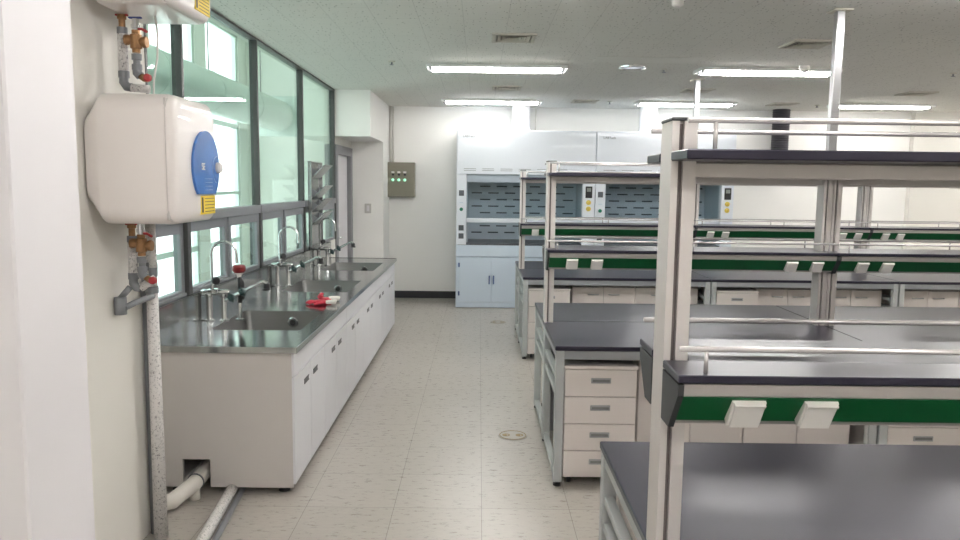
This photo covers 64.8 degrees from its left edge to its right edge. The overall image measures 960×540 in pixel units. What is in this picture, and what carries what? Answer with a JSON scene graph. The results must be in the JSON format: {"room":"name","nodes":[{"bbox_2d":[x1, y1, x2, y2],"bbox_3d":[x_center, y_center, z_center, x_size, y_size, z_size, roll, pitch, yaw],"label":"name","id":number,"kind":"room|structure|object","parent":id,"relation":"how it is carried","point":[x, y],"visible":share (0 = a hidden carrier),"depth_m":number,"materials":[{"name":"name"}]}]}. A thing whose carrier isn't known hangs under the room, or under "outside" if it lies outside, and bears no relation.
{"room":"science laboratory","nodes":[
{"label":"science laboratory","id":0,"kind":"room"},
{"bbox_2d":[10,0,94,539],"bbox_3d":[-1.157,0.161,1.011,1.194,2.784,0.145,1,6,0],"label":"wall","id":1,"kind":"structure","parent":0,"point":[41,29],"depth_m":0.99,"materials":[{"name":"paint"}]},
{"bbox_2d":[0,0,39,539],"bbox_3d":[-0.574,0.178,0.929,0.040,2.784,0.022,1,6,0],"label":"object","id":2,"kind":"structure","parent":1,"relation":"attached to","point":[19,514],"depth_m":0.91,"materials":[{"name":"paint"}]},
{"bbox_2d":[70,0,150,539],"bbox_3d":[-1.720,0.004,2.344,0.310,2.784,2.540,1,6,0],"label":"wall pier","id":3,"kind":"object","parent":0,"point":[114,343],"visible":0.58,"depth_m":3.20,"materials":[{"name":"paint"}]},
{"bbox_2d":[140,280,153,533],"bbox_3d":[-1.550,0.652,3.565,0.056,1.225,0.055,1,6,0],"label":"riser pipe","id":4,"kind":"object","parent":3,"relation":"attached to","point":[144,305],"visible":0.22,"depth_m":3.54,"materials":[{"name":"metal"}]},
{"bbox_2d":[84,93,222,223],"bbox_3d":[-1.358,-0.461,3.197,0.387,0.515,0.490,1,6,0],"label":"water heater","id":5,"kind":"object","parent":3,"relation":"attached to","point":[150,158],"visible":1,"depth_m":2.97,"materials":[{"name":"white plastic"},{"name":"blue plastic"},{"name":"yellow label"}]},
{"bbox_2d":[125,224,157,291],"bbox_3d":[-1.452,-0.051,3.244,0.125,0.298,0.045,0,7,-10],"label":"pipe","id":6,"kind":"object","parent":5,"relation":"attached to","point":[133,277],"visible":0.76,"depth_m":3.23,"materials":[{"name":"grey metal"}]},
{"bbox_2d":[114,285,154,314],"bbox_3d":[-1.497,0.122,3.302,0.068,0.126,0.203,4,7,27],"label":"wall bracket","id":7,"kind":"object","parent":6,"relation":"attached to","point":[121,306],"visible":1,"depth_m":3.23,"materials":[{"name":"grey plastic"}]},
{"bbox_2d":[128,224,156,283],"bbox_3d":[-1.415,-0.068,3.184,0.113,0.253,0.055,1,6,0],"label":"mixing valve","id":8,"kind":"object","parent":5,"relation":"attached to","point":[140,243],"visible":0.99,"depth_m":3.17,"materials":[{"name":"gold metal"}]},
{"bbox_2d":[147,224,157,276],"bbox_3d":[-1.436,-0.098,3.314,0.038,0.254,0.038,1,6,0],"label":"pipe","id":9,"kind":"object","parent":5,"relation":"attached to","point":[153,269],"visible":0.63,"depth_m":3.31,"materials":[{"name":"grey plastic"}]},
{"bbox_2d":[202,197,214,212],"bbox_3d":[-1.194,-0.287,3.323,0.001,0.065,0.150,1,6,0],"label":"print","id":10,"kind":"object","parent":5,"relation":"attached to","point":[208,203],"depth_m":3.32,"materials":[{"name":"yellow"}]},
{"bbox_2d":[96,0,210,24],"bbox_3d":[-1.361,-1.254,3.108,0.361,0.400,0.490,1,6,0],"label":"water heater","id":11,"kind":"object","parent":3,"relation":"attached to","point":[186,12],"visible":1,"depth_m":3.10,"materials":[{"name":"white plastic"},{"name":"blue plastic"},{"name":"yellow label"}]},
{"bbox_2d":[115,14,150,92],"bbox_3d":[-1.446,-0.900,3.148,0.130,0.318,0.044,0,7,-8],"label":"pipe","id":12,"kind":"object","parent":11,"relation":"attached to","point":[123,59],"visible":1,"depth_m":3.13,"materials":[{"name":"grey metal"}]},
{"bbox_2d":[123,16,151,81],"bbox_3d":[-1.395,-0.900,3.090,0.113,0.261,0.055,1,6,0],"label":"mixing valve","id":13,"kind":"object","parent":11,"relation":"attached to","point":[135,39],"visible":1,"depth_m":3.08,"materials":[{"name":"gold metal"}]},
{"bbox_2d":[153,16,158,93],"bbox_3d":[-1.365,-0.897,3.178,0.036,0.351,0.009,1,6,0],"label":"power cable","id":14,"kind":"object","parent":11,"relation":"hanging from","point":[155,19],"visible":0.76,"depth_m":3.17,"materials":[{"name":"white plastic"}]},
{"bbox_2d":[196,0,208,13],"bbox_3d":[-1.183,-1.137,3.227,0.001,0.065,0.150,1,6,0],"label":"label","id":15,"kind":"object","parent":11,"relation":"attached to","point":[202,6],"depth_m":3.23,"materials":[{"name":"yellow"}]},
{"bbox_2d":[146,23,249,285],"bbox_3d":[-3.251,-0.794,4.713,0.100,3.800,11.550,1,6,0],"label":"wall","id":16,"kind":"structure","parent":0,"point":[199,50],"depth_m":10.07,"materials":[{"name":"paint"}]},
{"bbox_2d":[157,25,199,283],"bbox_3d":[-3.249,-1.127,8.011,0.050,3.480,1.200,1,6,0],"label":"window","id":17,"kind":"structure","parent":16,"relation":"in","point":[195,248],"depth_m":8.44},
{"bbox_2d":[208,19,240,264],"bbox_3d":[-3.250,-1.300,9.532,0.050,3.480,1.200,1,6,0],"label":"window","id":18,"kind":"structure","parent":16,"relation":"in","point":[234,125],"depth_m":9.98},
{"bbox_2d":[161,89,350,304],"bbox_3d":[-1.817,-0.269,4.738,0.120,2.784,12.680,1,6,0],"label":"wall","id":19,"kind":"structure","parent":0,"point":[339,141],"depth_m":9.06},
{"bbox_2d":[143,24,192,304],"bbox_3d":[-1.774,-0.708,4.230,0.094,1.772,0.528,1,6,0],"label":"window","id":20,"kind":"structure","parent":19,"relation":"in","point":[181,232],"depth_m":4.42,"materials":[{"name":"metal"}]},
{"bbox_2d":[191,40,263,291],"bbox_3d":[-1.775,-0.821,5.229,0.094,1.772,1.538,1,6,0],"label":"window","id":21,"kind":"structure","parent":19,"relation":"in","point":[223,218],"depth_m":5.87,"materials":[{"name":"metal"}]},
{"bbox_2d":[159,242,330,341],"bbox_3d":[-1.744,0.046,6.374,0.036,0.208,4.850,1,6,0],"label":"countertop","id":22,"kind":"structure","parent":19,"relation":"attached to","point":[177,315],"depth_m":4.94,"materials":[{"name":"silver metal"}]},
{"bbox_2d":[210,8,334,90],"bbox_3d":[-1.761,-1.853,6.441,0.062,0.016,5.180,1,6,0],"label":"trim","id":23,"kind":"structure","parent":19,"relation":"attached to","point":[213,14],"depth_m":6.10,"materials":[{"name":"metal"}]},
{"bbox_2d":[261,70,306,264],"bbox_3d":[-1.776,-0.992,6.739,0.094,1.772,1.558,1,6,0],"label":"window","id":24,"kind":"structure","parent":19,"relation":"in","point":[279,210],"depth_m":7.39,"materials":[{"name":"metal"}]},
{"bbox_2d":[308,161,332,248],"bbox_3d":[-1.652,-0.682,7.893,0.162,0.880,0.542,1,6,0],"label":"drying rack","id":25,"kind":"object","parent":19,"relation":"attached to","point":[316,190],"visible":0.92,"depth_m":7.80,"materials":[{"name":"metal"}]},
{"bbox_2d":[312,165,331,178],"bbox_3d":[-1.642,-1.017,7.854,0.150,0.146,0.400,1,6,0],"label":"tray","id":26,"kind":"object","parent":25,"relation":"on","point":[317,172],"depth_m":7.79,"materials":[{"name":"grey metal"}]},
{"bbox_2d":[312,210,332,225],"bbox_3d":[-1.648,-0.545,7.908,0.150,0.146,0.400,1,6,0],"label":"tray","id":27,"kind":"object","parent":25,"relation":"on","point":[317,216],"depth_m":7.86,"materials":[{"name":"grey metal"}]},
{"bbox_2d":[312,198,332,211],"bbox_3d":[-1.646,-0.679,7.892,0.150,0.146,0.400,1,6,0],"label":"tray","id":28,"kind":"object","parent":25,"relation":"on","point":[317,204],"depth_m":7.85,"materials":[{"name":"grey metal"}]},
{"bbox_2d":[312,185,332,199],"bbox_3d":[-1.644,-0.808,7.878,0.150,0.146,0.400,1,6,0],"label":"tray","id":29,"kind":"object","parent":25,"relation":"on","point":[317,192],"depth_m":7.83,"materials":[{"name":"grey metal"}]},
{"bbox_2d":[305,90,336,248],"bbox_3d":[-1.777,-1.169,8.304,0.094,1.772,1.648,1,6,0],"label":"window","id":30,"kind":"structure","parent":19,"relation":"in","point":[331,205],"depth_m":9.05,"materials":[{"name":"metal"}]},
{"bbox_2d":[324,144,352,257],"bbox_3d":[-1.806,-0.517,9.798,0.159,2.140,1.170,1,6,0],"label":"door","id":31,"kind":"structure","parent":19,"relation":"in","point":[343,155],"depth_m":9.85,"materials":[{"name":"grey metal"}]},
{"bbox_2d":[245,42,324,259],"bbox_3d":[-2.591,-1.442,10.502,1.430,3.960,0.100,1,6,0],"label":"wall","id":32,"kind":"structure","parent":0,"point":[278,155],"depth_m":10.42,"materials":[{"name":"paint"}]},
{"bbox_2d":[351,142,388,257],"bbox_3d":[-1.548,-0.668,10.732,0.435,2.236,0.680,1,6,0],"label":"wall","id":33,"kind":"structure","parent":0,"point":[370,160],"depth_m":10.37,"materials":[{"name":"paint"}]},
{"bbox_2d":[334,89,388,143],"bbox_3d":[-1.530,-1.983,9.979,0.435,0.548,1.880,1,6,0],"label":"soffit","id":34,"kind":"object","parent":33,"relation":"attached to","point":[360,115],"depth_m":9.06,"materials":[{"name":"paint"}]},
{"bbox_2d":[143,298,618,539],"bbox_3d":[3.340,1.216,4.911,10.470,0.080,12.680,1,6,0],"label":"floor","id":35,"kind":"structure","parent":0,"point":[415,451],"depth_m":4.58,"materials":[{"name":"tile"}]},
{"bbox_2d":[145,224,167,539],"bbox_3d":[-1.502,0.512,3.499,0.062,1.520,0.062,1,6,0],"label":"riser pipe","id":36,"kind":"object","parent":35,"relation":"on","point":[160,518],"visible":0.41,"depth_m":3.50,"materials":[{"name":"grey metal"}]},
{"bbox_2d":[167,459,210,509],"bbox_3d":[-1.531,1.128,4.137,0.155,0.150,0.740,2,7,9],"label":"drain pipe","id":37,"kind":"object","parent":35,"relation":"on","point":[189,489],"visible":0.72,"depth_m":3.96,"materials":[{"name":"white plastic"}]},
{"bbox_2d":[196,484,238,539],"bbox_3d":[-1.307,1.221,3.745,0.058,0.056,1.075,0,6,-5],"label":"pipe","id":38,"kind":"object","parent":35,"relation":"on","point":[209,528],"visible":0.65,"depth_m":3.73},
{"bbox_2d":[212,487,246,539],"bbox_3d":[-1.257,1.235,3.747,0.031,0.029,1.075,0,6,-5],"label":"pipe","id":39,"kind":"object","parent":35,"relation":"on","point":[237,498],"visible":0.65,"depth_m":3.77,"materials":[{"name":"plastic"}]},
{"bbox_2d":[161,308,346,491],"bbox_3d":[-1.353,0.733,4.837,0.732,0.782,1.599,1,6,0],"label":"base cabinet","id":40,"kind":"object","parent":35,"relation":"on","point":[259,420],"visible":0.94,"depth_m":4.05,"materials":[{"name":"white laminate"}]},
{"bbox_2d":[346,281,375,399],"bbox_3d":[-1.354,0.553,6.426,0.732,0.782,1.599,1,6,0],"label":"base cabinet","id":41,"kind":"object","parent":35,"relation":"on","point":[361,313],"visible":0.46,"depth_m":6.28,"materials":[{"name":"white laminate"}]},
{"bbox_2d":[159,242,396,353],"bbox_3d":[-1.365,0.145,6.386,0.797,0.398,4.858,1,6,0],"label":"countertop","id":42,"kind":"structure","parent":41,"relation":"on","point":[279,320],"depth_m":5.12,"materials":[{"name":"silver metal"}]},
{"bbox_2d":[201,240,270,321],"bbox_3d":[-1.518,0.069,4.694,0.439,0.505,0.091,1,6,0],"label":"faucet","id":43,"kind":"object","parent":42,"relation":"on","point":[226,296],"visible":1,"depth_m":4.70,"materials":[{"name":"silver metal"}]},
{"bbox_2d":[232,265,245,320],"bbox_3d":[-1.512,0.142,4.755,0.084,0.347,0.083,1,6,0],"label":"eyewash nozzle","id":44,"kind":"object","parent":43,"relation":"attached to","point":[238,270],"visible":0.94,"depth_m":4.74,"materials":[{"name":"silver metal"}]},
{"bbox_2d":[212,311,321,330],"bbox_3d":[-1.325,0.420,4.797,0.530,0.210,0.680,1,6,0],"label":"basin","id":45,"kind":"object","parent":42,"relation":"in","point":[254,320],"depth_m":5.12,"materials":[{"name":"silver metal"}]},
{"bbox_2d":[271,226,323,286],"bbox_3d":[-1.520,-0.112,6.294,0.439,0.505,0.091,1,6,0],"label":"faucet","id":46,"kind":"object","parent":42,"relation":"on","point":[290,267],"visible":1,"depth_m":6.29,"materials":[{"name":"silver metal"}]},
{"bbox_2d":[282,280,359,291],"bbox_3d":[-1.327,0.238,6.401,0.530,0.210,0.730,1,6,0],"label":"basin","id":47,"kind":"object","parent":42,"relation":"in","point":[299,285],"depth_m":6.75,"materials":[{"name":"silver metal"}]},
{"bbox_2d":[306,299,336,304],"bbox_3d":[-1.137,0.228,5.394,0.230,0.037,0.108,1,6,6],"label":"glove","id":48,"kind":"object","parent":42,"relation":"on","point":[319,301],"visible":1,"depth_m":5.38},
{"bbox_2d":[315,218,355,265],"bbox_3d":[-1.521,-0.294,7.904,0.439,0.505,0.091,1,6,0],"label":"faucet","id":49,"kind":"object","parent":42,"relation":"on","point":[322,241],"visible":0.96,"depth_m":7.90,"materials":[{"name":"silver metal"}]},
{"bbox_2d":[321,262,381,270],"bbox_3d":[-1.328,0.067,7.917,0.530,0.210,0.780,1,6,0],"label":"basin","id":50,"kind":"object","parent":42,"relation":"in","point":[334,266],"depth_m":8.29,"materials":[{"name":"silver metal"}]},
{"bbox_2d":[375,263,394,351],"bbox_3d":[-1.356,0.373,8.016,0.732,0.782,1.599,1,6,0],"label":"base cabinet","id":51,"kind":"object","parent":35,"relation":"on","point":[385,284],"visible":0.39,"depth_m":7.92,"materials":[{"name":"white laminate"}]},
{"bbox_2d":[498,430,526,439],"bbox_3d":[0.221,1.113,5.098,0.196,0.007,0.196,1,6,0],"label":"floor outlet","id":52,"kind":"object","parent":35,"relation":"on","point":[511,434],"visible":1,"depth_m":5.09,"materials":[{"name":"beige metal"}]},
{"bbox_2d":[455,130,596,307],"bbox_3d":[0.608,-0.709,10.600,1.861,2.400,0.896,1,6,0],"label":"fume hood","id":53,"kind":"object","parent":35,"relation":"on","point":[490,163],"visible":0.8,"depth_m":10.26,"materials":[{"name":"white metal"}]},
{"bbox_2d":[457,239,580,245],"bbox_3d":[0.604,-0.389,10.654,1.825,0.028,0.820,1,6,0],"label":"countertop","id":54,"kind":"structure","parent":53,"relation":"on","point":[512,242],"depth_m":10.39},
{"bbox_2d":[511,105,530,130],"bbox_3d":[0.568,-2.094,10.451,0.320,0.382,0.320,1,6,0],"label":"duct","id":55,"kind":"object","parent":53,"relation":"on","point":[520,113],"visible":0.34,"depth_m":10.34,"materials":[{"name":"white metal"}]},
{"bbox_2d":[527,285,570,356],"bbox_3d":[0.665,0.495,7.568,0.410,0.690,0.528,1,6,0],"label":"drawer pedestal","id":56,"kind":"object","parent":35,"relation":"on","point":[535,292],"visible":0.34,"depth_m":7.30,"materials":[{"name":"beige laminate"}]},
{"bbox_2d":[562,359,638,481],"bbox_3d":[0.668,0.846,4.473,0.410,0.690,0.528,1,6,0],"label":"drawer pedestal","id":57,"kind":"object","parent":35,"relation":"on","point":[599,402],"visible":0.64,"depth_m":4.21,"materials":[{"name":"beige laminate"}]},
{"bbox_2d":[568,285,634,303],"bbox_3d":[1.212,0.482,7.698,0.615,0.700,0.527,1,6,0],"label":"base cabinet","id":58,"kind":"object","parent":35,"relation":"on","point":[578,293],"visible":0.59,"depth_m":7.43,"materials":[{"name":"beige laminate"}]},
{"bbox_2d":[515,261,710,358],"bbox_3d":[1.310,0.391,8.061,1.808,0.802,1.556,1,6,0],"label":"lab bench","id":59,"kind":"object","parent":35,"relation":"on","point":[532,273],"visible":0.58,"depth_m":7.33,"materials":[{"name":"grey paint"}]},
{"bbox_2d":[518,170,695,268],"bbox_3d":[1.321,-0.521,7.958,1.810,1.032,0.390,1,6,0],"label":"shelf","id":60,"kind":"object","parent":59,"relation":"on","point":[526,228],"visible":0.56,"depth_m":7.82,"materials":[{"name":"metal"}]},
{"bbox_2d":[690,79,704,148],"bbox_3d":[2.238,-1.494,7.849,0.120,0.949,0.120,1,6,0],"label":"pole","id":61,"kind":"object","parent":60,"relation":"on","point":[697,83],"visible":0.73,"depth_m":7.80,"materials":[{"name":"metal"}]},
{"bbox_2d":[618,500,636,539],"bbox_3d":[0.675,1.081,2.396,0.410,0.690,0.528,1,6,0],"label":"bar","id":62,"kind":"object","parent":35,"relation":"on","point":[625,518],"visible":0.02,"depth_m":2.47,"materials":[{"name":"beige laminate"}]},
{"bbox_2d":[593,131,736,246],"bbox_3d":[2.475,-0.687,10.604,1.861,2.400,0.896,1,6,0],"label":"fume hood","id":63,"kind":"object","parent":35,"relation":"on","point":[611,200],"visible":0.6,"depth_m":10.19,"materials":[{"name":"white metal"}]},
{"bbox_2d":[638,106,657,131],"bbox_3d":[2.328,-2.073,10.455,0.320,0.382,0.320,1,6,0],"label":"duct","id":64,"kind":"object","parent":63,"relation":"on","point":[648,115],"visible":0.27,"depth_m":10.35,"materials":[{"name":"white metal"}]},
{"bbox_2d":[604,240,718,246],"bbox_3d":[2.471,-0.367,10.658,1.825,0.028,0.820,1,6,0],"label":"shelf","id":65,"kind":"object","parent":63,"relation":"on","point":[605,244],"depth_m":10.31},
{"bbox_2d":[634,286,697,303],"bbox_3d":[1.832,0.489,7.699,0.615,0.700,0.527,1,6,0],"label":"base cabinet","id":66,"kind":"object","parent":35,"relation":"on","point":[643,294],"visible":0.17,"depth_m":7.44,"materials":[{"name":"beige laminate"}]},
{"bbox_2d":[633,360,741,442],"bbox_3d":[1.214,0.832,4.603,0.615,0.700,0.527,1,6,0],"label":"base cabinet","id":67,"kind":"object","parent":35,"relation":"on","point":[694,432],"visible":0.06,"depth_m":4.38,"materials":[{"name":"beige laminate"}]},
{"bbox_2d":[533,303,876,485],"bbox_3d":[1.312,0.741,4.966,1.808,0.802,1.556,1,6,0],"label":"lab bench","id":68,"kind":"object","parent":35,"relation":"on","point":[577,331],"visible":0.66,"depth_m":4.72,"materials":[{"name":"grey paint"}]},
{"bbox_2d":[542,161,839,325],"bbox_3d":[1.323,-0.170,4.863,1.810,1.032,0.390,1,6,0],"label":"shelf","id":69,"kind":"object","parent":68,"relation":"on","point":[819,260],"visible":0.78,"depth_m":4.76,"materials":[{"name":"metal"}]},
{"bbox_2d":[566,259,577,268],"bbox_3d":[0.574,-0.036,4.713,0.072,0.068,0.058,1,6,0],"label":"socket","id":70,"kind":"object","parent":69,"relation":"attached to","point":[570,263],"depth_m":4.70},
{"bbox_2d":[590,259,602,269],"bbox_3d":[0.729,-0.035,4.714,0.072,0.068,0.058,1,6,0],"label":"socket","id":71,"kind":"object","parent":69,"relation":"attached to","point":[595,264],"depth_m":4.71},
{"bbox_2d":[784,262,798,271],"bbox_3d":[1.942,-0.020,4.716,0.072,0.068,0.058,1,6,0],"label":"socket","id":72,"kind":"object","parent":69,"relation":"attached to","point":[788,266],"depth_m":4.71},
{"bbox_2d":[809,262,823,271],"bbox_3d":[2.102,-0.018,4.717,0.072,0.068,0.058,1,6,0],"label":"socket","id":73,"kind":"object","parent":69,"relation":"attached to","point":[813,266],"depth_m":4.71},
{"bbox_2d":[826,8,853,150],"bbox_3d":[2.232,-1.143,4.753,0.120,0.949,0.120,1,6,0],"label":"pole","id":74,"kind":"object","parent":69,"relation":"on","point":[839,13],"visible":0.79,"depth_m":4.72,"materials":[{"name":"metal"}]},
{"bbox_2d":[700,287,758,304],"bbox_3d":[2.475,0.517,7.572,0.410,0.690,0.528,1,6,0],"label":"drawer pedestal","id":75,"kind":"object","parent":35,"relation":"on","point":[724,295],"visible":0.17,"depth_m":7.29,"materials":[{"name":"beige laminate"}]},
{"bbox_2d":[599,441,959,539],"bbox_3d":[1.314,1.089,1.893,1.808,0.802,1.556,1,6,0],"label":"lab bench","id":76,"kind":"object","parent":35,"relation":"on","point":[731,491],"visible":1,"depth_m":2.23,"materials":[{"name":"grey paint"}]},
{"bbox_2d":[640,117,959,539],"bbox_3d":[1.325,0.178,1.789,1.810,1.032,0.390,1,6,0],"label":"shelf","id":77,"kind":"object","parent":76,"relation":"on","point":[731,382],"visible":1,"depth_m":1.69,"materials":[{"name":"metal"}]},
{"bbox_2d":[724,400,766,427],"bbox_3d":[0.576,0.311,1.640,0.072,0.068,0.058,1,6,0],"label":"socket","id":78,"kind":"object","parent":77,"relation":"attached to","point":[737,413],"depth_m":1.63,"materials":[{"name":"plastic"}]},
{"bbox_2d":[794,401,838,428],"bbox_3d":[0.731,0.313,1.640,0.072,0.068,0.058,1,6,0],"label":"socket","id":79,"kind":"object","parent":77,"relation":"attached to","point":[807,414],"depth_m":1.63,"materials":[{"name":"plastic"}]},
{"bbox_2d":[749,287,810,305],"bbox_3d":[3.022,0.503,7.702,0.615,0.700,0.527,1,6,0],"label":"base cabinet","id":80,"kind":"object","parent":35,"relation":"on","point":[766,296],"visible":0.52,"depth_m":7.44,"materials":[{"name":"beige laminate"}]},
{"bbox_2d":[692,271,899,306],"bbox_3d":[3.119,0.412,8.065,1.808,0.802,1.556,1,6,0],"label":"lab bench","id":81,"kind":"object","parent":35,"relation":"on","point":[754,279],"visible":0.2,"depth_m":7.28,"materials":[{"name":"grey paint"}]},
{"bbox_2d":[693,184,871,248],"bbox_3d":[3.130,-0.499,7.962,1.810,1.032,0.390,1,6,0],"label":"shelf","id":82,"kind":"object","parent":81,"relation":"on","point":[859,231],"visible":0.52,"depth_m":7.83,"materials":[{"name":"metal"}]},
{"bbox_2d":[742,424,849,443],"bbox_3d":[1.834,0.840,4.604,0.615,0.700,0.527,1,6,0],"label":"base cabinet","id":83,"kind":"object","parent":35,"relation":"on","point":[765,433],"visible":0.02,"depth_m":4.38,"materials":[{"name":"beige laminate"}]},
{"bbox_2d":[835,289,881,306],"bbox_3d":[3.642,0.511,7.703,0.615,0.700,0.527,1,6,0],"label":"base cabinet","id":84,"kind":"object","parent":35,"relation":"on","point":[844,297],"visible":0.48,"depth_m":7.44,"materials":[{"name":"beige laminate"}]},
{"bbox_2d":[776,305,959,444],"bbox_3d":[3.122,0.762,4.970,1.808,0.802,1.556,1,6,0],"label":"lab bench","id":85,"kind":"object","parent":35,"relation":"on","point":[909,333],"visible":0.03,"depth_m":4.91,"materials":[{"name":"grey paint"}]},
{"bbox_2d":[825,180,959,325],"bbox_3d":[3.133,-0.149,4.867,1.810,1.032,0.390,1,6,0],"label":"shelf","id":86,"kind":"object","parent":85,"relation":"on","point":[929,261],"visible":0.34,"depth_m":4.76,"materials":[{"name":"metal"}]},
{"bbox_2d":[854,262,869,272],"bbox_3d":[2.384,-0.015,4.717,0.072,0.068,0.058,1,6,0],"label":"socket","id":87,"kind":"object","parent":86,"relation":"attached to","point":[859,267],"depth_m":4.71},
{"bbox_2d":[879,263,894,272],"bbox_3d":[2.538,-0.013,4.718,0.072,0.068,0.058,1,6,0],"label":"socket","id":88,"kind":"object","parent":86,"relation":"attached to","point":[883,267],"depth_m":4.71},
{"bbox_2d":[849,425,958,444],"bbox_3d":[2.478,0.867,4.476,0.410,0.690,0.528,1,6,0],"label":"drawer pedestal","id":89,"kind":"object","parent":35,"relation":"on","point":[896,435],"visible":0.12,"depth_m":4.22,"materials":[{"name":"beige laminate"}]},
{"bbox_2d":[865,273,959,306],"bbox_3d":[4.929,0.434,8.069,1.808,0.802,1.556,1,6,0],"label":"lab bench","id":90,"kind":"object","parent":35,"relation":"on","point":[922,281],"visible":0.16,"depth_m":7.32,"materials":[{"name":"grey paint"}]},
{"bbox_2d":[855,186,959,248],"bbox_3d":[4.940,-0.477,7.966,1.810,1.032,0.390,1,6,0],"label":"shelf","id":91,"kind":"object","parent":90,"relation":"on","point":[938,233],"visible":0.42,"depth_m":7.83,"materials":[{"name":"metal"}]},
{"bbox_2d":[881,289,958,306],"bbox_3d":[4.401,0.520,7.705,0.615,0.700,0.527,1,6,0],"label":"base cabinet","id":92,"kind":"object","parent":35,"relation":"on","point":[912,297],"visible":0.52,"depth_m":7.44,"materials":[{"name":"beige laminate"}]},
{"bbox_2d":[209,0,959,112],"bbox_3d":[3.375,-1.630,4.588,10.470,0.080,12.680,1,6,0],"label":"ceiling","id":93,"kind":"structure","parent":0,"point":[891,47],"depth_m":6.03,"materials":[{"name":"paint"}]},
{"bbox_2d":[441,98,541,104],"bbox_3d":[0.155,-2.208,9.945,1.312,0.051,0.276,1,6,0],"label":"ceiling light","id":94,"kind":"object","parent":93,"relation":"attached to","point":[444,100],"visible":1,"depth_m":9.87,"materials":[{"name":"plastic"}]},
{"bbox_2d":[426,63,567,73],"bbox_3d":[0.157,-1.888,7.113,1.312,0.051,0.276,1,6,0],"label":"ceiling light","id":95,"kind":"object","parent":93,"relation":"attached to","point":[432,67],"visible":1,"depth_m":7.04,"materials":[{"name":"plastic"}]},
{"bbox_2d":[492,86,521,90],"bbox_3d":[0.306,-2.077,8.642,0.330,0.015,0.330,1,6,0],"label":"ceiling vent","id":96,"kind":"object","parent":93,"relation":"in","point":[511,88],"visible":1,"depth_m":8.63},
{"bbox_2d":[491,33,536,42],"bbox_3d":[0.254,-1.744,5.690,0.330,0.015,0.330,1,6,0],"label":"ceiling vent","id":97,"kind":"object","parent":93,"relation":"in","point":[496,37],"visible":1,"depth_m":5.67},
{"bbox_2d":[618,65,645,69],"bbox_3d":[1.417,-1.883,7.044,0.260,0.015,0.260,1,6,0],"label":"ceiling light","id":98,"kind":"object","parent":93,"relation":"attached to","point":[625,67],"visible":1,"depth_m":7.01,"materials":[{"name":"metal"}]},
{"bbox_2d":[633,101,737,107],"bbox_3d":[2.695,-2.178,9.950,1.312,0.051,0.276,1,6,0],"label":"ceiling light","id":99,"kind":"object","parent":93,"relation":"attached to","point":[637,103],"visible":1,"depth_m":9.87,"materials":[{"name":"plastic"}]},
{"bbox_2d":[679,88,715,92],"bbox_3d":[2.486,-2.052,8.656,0.330,0.015,0.330,1,6,0],"label":"ceiling vent","id":100,"kind":"object","parent":93,"relation":"in","point":[687,90],"visible":0.86,"depth_m":8.60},
{"bbox_2d":[693,67,842,76],"bbox_3d":[2.697,-1.857,7.118,1.312,0.051,0.276,1,6,0],"label":"ceiling light","id":101,"kind":"object","parent":93,"relation":"attached to","point":[726,71],"visible":0.8,"depth_m":7.04,"materials":[{"name":"plastic"}]},
{"bbox_2d":[770,109,790,149],"bbox_3d":[4.269,-1.853,10.763,0.280,0.844,0.280,1,6,0],"label":"flexible duct","id":102,"kind":"object","parent":93,"relation":"hanging from","point":[778,142],"visible":0.45,"depth_m":10.66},
{"bbox_2d":[778,39,831,48],"bbox_3d":[2.508,-1.728,5.794,0.330,0.015,0.330,1,6,0],"label":"ceiling vent","id":103,"kind":"object","parent":93,"relation":"in","point":[796,43],"visible":0.95,"depth_m":5.78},
{"bbox_2d":[826,103,935,109],"bbox_3d":[5.275,-2.147,9.956,1.312,0.051,0.276,1,6,0],"label":"ceiling light","id":104,"kind":"object","parent":93,"relation":"attached to","point":[842,105],"visible":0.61,"depth_m":9.88,"materials":[{"name":"plastic"}]},
{"bbox_2d":[894,91,938,95],"bbox_3d":[5.016,-2.025,8.691,0.330,0.015,0.330,1,6,0],"label":"ceiling vent","id":105,"kind":"object","parent":93,"relation":"in","point":[910,93],"visible":1,"depth_m":8.62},
{"bbox_2d":[389,106,911,290],"bbox_3d":[3.402,-0.926,11.109,10.570,2.944,0.120,1,6,0],"label":"wall","id":106,"kind":"structure","parent":0,"point":[422,227],"depth_m":10.99,"materials":[{"name":"paint"}]},
{"bbox_2d":[388,162,415,196],"bbox_3d":[-1.155,-1.301,10.906,0.435,0.495,0.192,1,6,0],"label":"control box","id":107,"kind":"object","parent":106,"relation":"attached to","point":[401,175],"visible":0.93,"depth_m":10.83,"materials":[{"name":"plastic"}]},
{"bbox_2d":[395,291,455,297],"bbox_3d":[-0.843,0.362,11.184,0.970,0.105,0.014,1,6,0],"label":"baseboard","id":108,"kind":"structure","parent":106,"relation":"attached to","point":[398,294],"depth_m":11.18,"materials":[{"name":"black rubber"}]},
{"bbox_2d":[902,112,959,249],"bbox_3d":[6.647,-0.875,11.007,0.880,2.784,0.100,1,6,0],"label":"wall","id":109,"kind":"structure","parent":106,"relation":"attached to","point":[921,204],"depth_m":10.94,"materials":[{"name":"paint"}]},
{"bbox_3d":[-2.503,-2.713,4.496,1.550,0.080,11.550,1,6,0],"label":"ceiling","id":110,"kind":"structure","parent":0,"visible":0},
{"bbox_2d":[147,21,296,136],"bbox_3d":[-2.608,-2.000,5.337,0.520,1.530,9.060,1,6,0],"label":"ventilation duct","id":111,"kind":"object","parent":110,"relation":"hanging from","point":[227,98],"visible":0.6,"depth_m":7.29,"materials":[{"name":"metal"}]},
{"bbox_3d":[-2.609,1.141,4.933,1.430,0.080,11.550,1,6,0],"label":"floor","id":112,"kind":"structure","parent":0,"visible":0},
{"bbox_2d":[273,179,325,255],"bbox_3d":[-2.368,-0.373,10.337,0.800,1.720,0.430,1,6,0],"label":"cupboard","id":113,"kind":"object","parent":112,"relation":"on","point":[284,190],"visible":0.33,"depth_m":10.07,"materials":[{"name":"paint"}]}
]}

